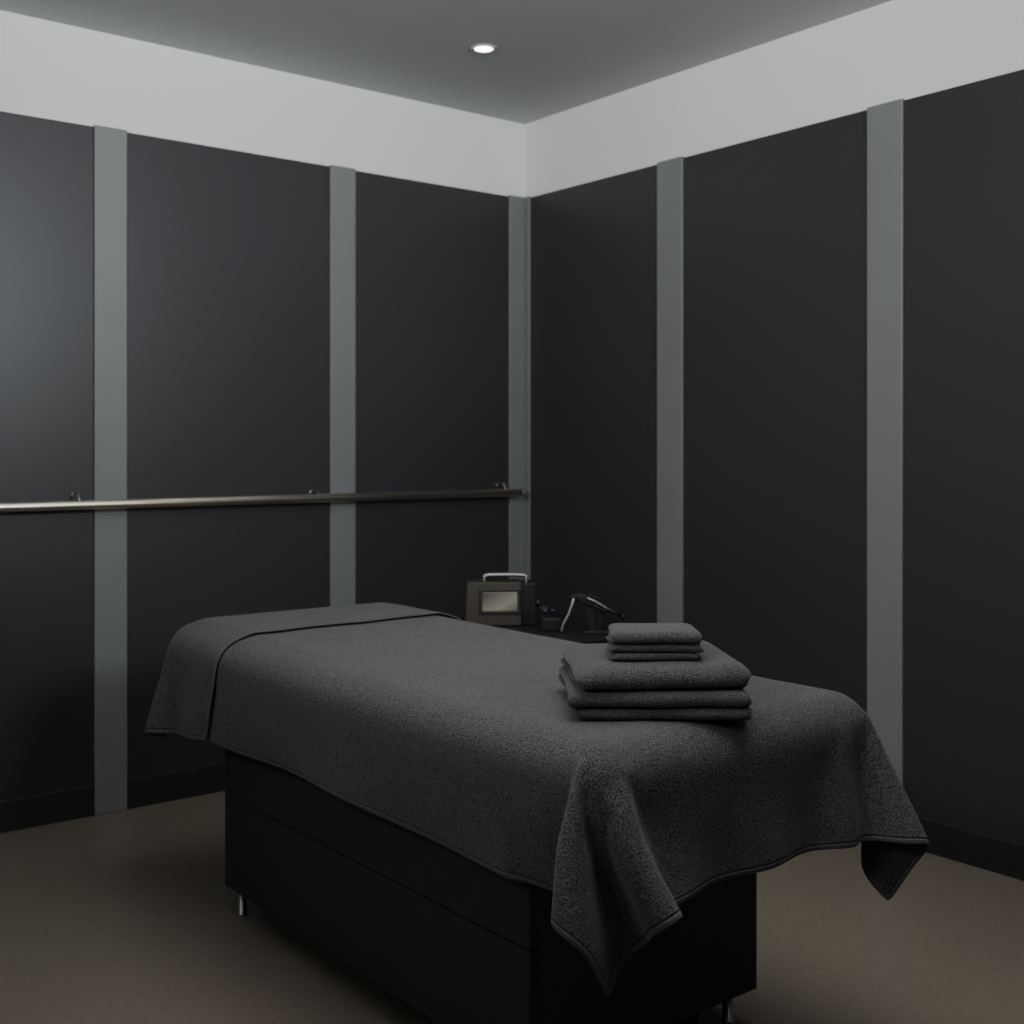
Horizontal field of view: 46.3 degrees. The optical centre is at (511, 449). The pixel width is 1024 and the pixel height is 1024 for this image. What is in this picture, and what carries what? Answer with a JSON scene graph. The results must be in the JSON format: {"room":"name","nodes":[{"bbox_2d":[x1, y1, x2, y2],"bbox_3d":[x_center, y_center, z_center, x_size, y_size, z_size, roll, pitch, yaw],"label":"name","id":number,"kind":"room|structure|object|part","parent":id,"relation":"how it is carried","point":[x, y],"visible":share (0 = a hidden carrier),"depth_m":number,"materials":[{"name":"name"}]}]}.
{"room":"massage room","nodes":[
{"label":"massage room","id":0,"kind":"room"},
{"bbox_2d":[0,10,524,801],"bbox_3d":[-2.001,-0.105,4.323,5.200,3.000,0.110,0,0,-38],"label":"wall","id":1,"kind":"structure","parent":0,"point":[228,161],"depth_m":4.90,"materials":[{"name":"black paint"}]},
{"bbox_3d":[-1.948,0.030,4.300,0.889,2.530,0.010,0,0,-38],"label":"panel","id":2,"kind":"part","parent":1,"relation":"part of","materials":[{"name":"black paint"}]},
{"bbox_2d":[93,125,126,814],"bbox_3d":[-1.547,0.077,4.614,0.127,2.636,0.018,0,0,-38],"label":"trim","id":3,"kind":"structure","parent":1,"relation":"attached to","point":[109,144],"depth_m":4.60,"materials":[{"name":"grey paint"}]},
{"bbox_2d":[0,763,224,832],"bbox_3d":[-2.010,1.337,4.247,5.090,0.115,0.016,0,0,-38],"label":"baseboard","id":4,"kind":"structure","parent":1,"relation":"attached to","point":[66,805],"depth_m":4.56,"materials":[{"name":"black wood"}]},
{"bbox_3d":[-1.147,0.030,4.936,0.895,2.530,0.010,0,0,-38],"label":"panel","id":5,"kind":"part","parent":1,"relation":"part of","materials":[{"name":"black paint"}]},
{"bbox_2d":[0,482,524,511],"bbox_3d":[-1.929,0.189,4.254,5.027,0.070,0.087,0,0,-38],"label":"handrail","id":6,"kind":"object","parent":1,"relation":"attached to","point":[22,506],"visible":1,"depth_m":4.87,"materials":[{"name":"silver metal"}]},
{"bbox_2d":[329,165,355,606],"bbox_3d":[-0.744,0.077,5.252,0.126,2.636,0.018,0,0,-38],"label":"trim","id":7,"kind":"structure","parent":1,"relation":"attached to","point":[342,180],"depth_m":5.24,"materials":[{"name":"grey paint"}]},
{"bbox_3d":[-0.358,0.030,5.564,0.863,2.530,0.010,0,0,-38],"label":"panel","id":8,"kind":"part","parent":1,"relation":"part of","materials":[{"name":"black paint"}]},
{"bbox_2d":[508,195,524,579],"bbox_3d":[0.026,0.077,5.864,0.107,2.636,0.018,0,0,-38],"label":"trim","id":9,"kind":"structure","parent":1,"relation":"attached to","point":[516,204],"depth_m":5.85,"materials":[{"name":"grey paint"}]},
{"bbox_2d":[0,0,891,123],"bbox_3d":[-0.044,-1.655,1.861,5.400,0.100,6.400,0,0,-38],"label":"ceiling","id":10,"kind":"structure","parent":0,"point":[551,57],"depth_m":4.65,"materials":[{"name":"paint"}]},
{"bbox_2d":[471,44,496,52],"bbox_3d":[-0.113,-1.601,4.783,0.106,0.005,0.106,0,0,-38],"label":"recessed light","id":11,"kind":"object","parent":10,"relation":"in","point":[478,48],"visible":1,"depth_m":4.78,"materials":[{"name":"grey glass"}]},
{"bbox_2d":[0,791,1023,1023],"bbox_3d":[-0.044,1.445,1.861,5.400,0.100,6.400,0,0,-38],"label":"floor","id":12,"kind":"structure","parent":0,"point":[129,916],"depth_m":3.40,"materials":[{"name":"beige plastic"}]},
{"bbox_2d":[225,748,756,1023],"bbox_3d":[-0.131,0.979,3.248,0.860,0.832,1.990,0,0,-38],"label":"massage table","id":13,"kind":"object","parent":12,"relation":"on","point":[456,940],"visible":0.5,"depth_m":2.82,"materials":[{"name":"black laminate"}]},
{"bbox_3d":[-0.810,1.354,3.596,0.031,0.083,0.031,0,0,-38],"label":"leg","id":14,"kind":"part","parent":13,"relation":"part of","materials":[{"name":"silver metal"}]},
{"bbox_3d":[-0.407,1.174,3.047,0.018,0.272,1.450,0,0,-38],"label":"drawer","id":15,"kind":"part","parent":13,"relation":"part of","materials":[{"name":"black laminate"}]},
{"bbox_3d":[-0.407,0.886,3.047,0.018,0.298,1.450,0,0,-38],"label":"drawer","id":16,"kind":"part","parent":13,"relation":"part of","materials":[{"name":"black laminate"}]},
{"bbox_2d":[207,614,929,994],"bbox_3d":[-0.056,0.777,3.179,1.092,0.476,2.074,0,0,-38],"label":"sheet","id":17,"kind":"object","parent":13,"relation":"on","point":[465,737],"visible":0.83,"depth_m":2.57,"materials":[{"name":"grey fabric"}]},
{"bbox_2d":[145,602,460,740],"bbox_3d":[-0.651,0.710,3.856,0.990,0.365,0.454,0,0,-38],"label":"folded towel cover","id":18,"kind":"object","parent":17,"relation":"on","point":[182,700],"visible":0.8,"depth_m":3.64,"materials":[{"name":"grey fabric"}]},
{"bbox_2d":[573,707,751,719],"bbox_3d":[0.310,0.537,2.595,0.365,0.024,0.344,0,0,0],"label":"folded towel","id":19,"kind":"object","parent":17,"relation":"on","point":[687,713],"visible":0.34,"depth_m":2.43,"materials":[{"name":"grey fabric"}]},
{"bbox_2d":[558,666,751,707],"bbox_3d":[0.297,0.508,2.592,0.378,0.032,0.350,0,0,-1],"label":"folded towel","id":20,"kind":"object","parent":19,"relation":"on","point":[576,697],"visible":0.52,"depth_m":2.42,"materials":[{"name":"grey fabric"}]},
{"bbox_2d":[560,641,750,690],"bbox_3d":[0.299,0.462,2.597,0.364,0.055,0.348,0,0,-5],"label":"folded towel","id":21,"kind":"object","parent":20,"relation":"on","point":[589,666],"visible":0.81,"depth_m":2.44,"materials":[{"name":"grey fabric"}]},
{"bbox_2d":[605,647,701,660],"bbox_3d":[0.299,0.430,2.556,0.193,0.016,0.151,0,0,-1],"label":"hand towel","id":22,"kind":"object","parent":21,"relation":"on","point":[614,656],"visible":0.5,"depth_m":2.49,"materials":[{"name":"grey fabric"}]},
{"bbox_2d":[606,636,703,651],"bbox_3d":[0.303,0.413,2.558,0.198,0.016,0.149,0,0,1],"label":"hand towel","id":23,"kind":"object","parent":22,"relation":"on","point":[613,647],"visible":0.59,"depth_m":2.49,"materials":[{"name":"grey fabric"}]},
{"bbox_2d":[608,623,701,643],"bbox_3d":[0.301,0.390,2.554,0.192,0.028,0.147,0,0,0],"label":"hand towel","id":24,"kind":"object","parent":23,"relation":"on","point":[619,633],"visible":1,"depth_m":2.49,"materials":[{"name":"grey fabric"}]},
{"bbox_3d":[0.526,1.354,2.927,0.031,0.083,0.031,0,0,-38],"label":"leg","id":25,"kind":"part","parent":13,"relation":"part of","materials":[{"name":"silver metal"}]},
{"bbox_2d":[458,610,612,643],"bbox_3d":[0.153,1.040,4.699,0.486,0.709,0.800,0,0,-38],"label":"trolley","id":26,"kind":"object","parent":12,"relation":"on","point":[572,631],"visible":0.02,"depth_m":4.55,"materials":[{"name":"black plastic"}]},
{"bbox_2d":[464,572,539,625],"bbox_3d":[-0.041,0.584,4.721,0.296,0.202,0.152,0,0,-3],"label":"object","id":27,"kind":"object","parent":26,"relation":"on","point":[490,602],"visible":0.99,"depth_m":4.65,"materials":[{"name":"brown metal"}]},
{"bbox_3d":[-0.027,0.502,4.723,0.184,0.039,0.037,0,0,-3],"label":"handle","id":28,"kind":"part","parent":27,"relation":"part of","materials":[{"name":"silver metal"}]},
{"bbox_3d":[0.100,0.600,4.700,0.017,0.030,0.030,0,0,-3],"label":"knob","id":29,"kind":"part","parent":27,"relation":"part of","materials":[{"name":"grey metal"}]},
{"bbox_2d":[540,606,561,630],"bbox_3d":[0.147,0.639,4.548,0.080,0.092,0.063,0,0,0],"label":"block","id":30,"kind":"object","parent":26,"relation":"on","point":[548,623],"visible":0.98,"depth_m":4.52,"materials":[{"name":"black plastic"}]},
{"bbox_3d":[0.140,0.609,4.534,0.056,0.018,0.021,0,0,-28],"label":"knob","id":31,"kind":"part","parent":30,"relation":"part of","materials":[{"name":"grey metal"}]},
{"bbox_2d":[560,593,625,633],"bbox_3d":[0.304,0.611,4.500,0.251,0.148,0.080,0,0,0],"label":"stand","id":32,"kind":"object","parent":26,"relation":"on","point":[590,602],"visible":1,"depth_m":4.48,"materials":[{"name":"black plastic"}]},
{"bbox_3d":[0.208,0.617,4.476,0.058,0.127,0.015,0,0,3],"label":"rod","id":33,"kind":"part","parent":32,"relation":"part of","materials":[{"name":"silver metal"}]},
{"bbox_3d":[0.313,0.632,4.504,0.084,0.107,0.038,0,0,0],"label":"stem","id":34,"kind":"part","parent":32,"relation":"part of","materials":[{"name":"black plastic"}]},
{"bbox_3d":[0.322,0.575,4.470,0.085,0.050,0.010,0,0,3],"label":"rod","id":35,"kind":"part","parent":32,"relation":"part of","materials":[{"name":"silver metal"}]},
{"bbox_3d":[0.388,0.614,4.500,0.083,0.052,0.026,0,0,0],"label":"knob","id":36,"kind":"part","parent":32,"relation":"part of","materials":[{"name":"black plastic"}]},
{"bbox_2d":[525,0,1023,844],"bbox_3d":[1.996,-0.105,3.545,0.110,3.000,6.300,0,0,-38],"label":"wall","id":37,"kind":"structure","parent":0,"point":[771,137],"depth_m":4.57,"materials":[{"name":"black paint"}]},
{"bbox_2d":[525,196,530,579],"bbox_3d":[0.079,0.077,5.870,0.018,2.636,0.036,0,0,-38],"label":"trim","id":38,"kind":"structure","parent":37,"relation":"attached to","point":[527,199],"depth_m":5.86,"materials":[{"name":"grey paint"}]},
{"bbox_3d":[0.364,0.030,5.518,0.010,2.530,0.866,0,0,-38],"label":"panel","id":39,"kind":"part","parent":37,"relation":"part of","materials":[{"name":"black paint"}]},
{"bbox_2d":[657,156,683,622],"bbox_3d":[0.677,0.077,5.117,0.018,2.636,0.148,0,0,-38],"label":"trim","id":40,"kind":"structure","parent":37,"relation":"attached to","point":[670,173],"depth_m":5.10,"materials":[{"name":"grey paint"}]},
{"bbox_3d":[1.010,0.030,4.704,0.010,2.530,0.909,0,0,-38],"label":"panel","id":41,"kind":"part","parent":37,"relation":"part of","materials":[{"name":"black paint"}]},
{"bbox_2d":[867,99,903,787],"bbox_3d":[1.337,0.077,4.287,0.018,2.636,0.146,0,0,-38],"label":"trim","id":42,"kind":"structure","parent":37,"relation":"attached to","point":[885,121],"depth_m":4.28,"materials":[{"name":"grey paint"}]},
{"bbox_3d":[1.671,0.030,3.873,0.010,2.530,0.914,0,0,-38],"label":"panel","id":43,"kind":"part","parent":37,"relation":"part of","materials":[{"name":"black paint"}]},
{"bbox_2d":[918,817,1023,880],"bbox_3d":[2.002,1.337,3.451,0.016,0.115,6.143,0,0,-38],"label":"baseboard","id":44,"kind":"structure","parent":37,"relation":"attached to","point":[993,854],"depth_m":4.01,"materials":[{"name":"black"}]}
]}

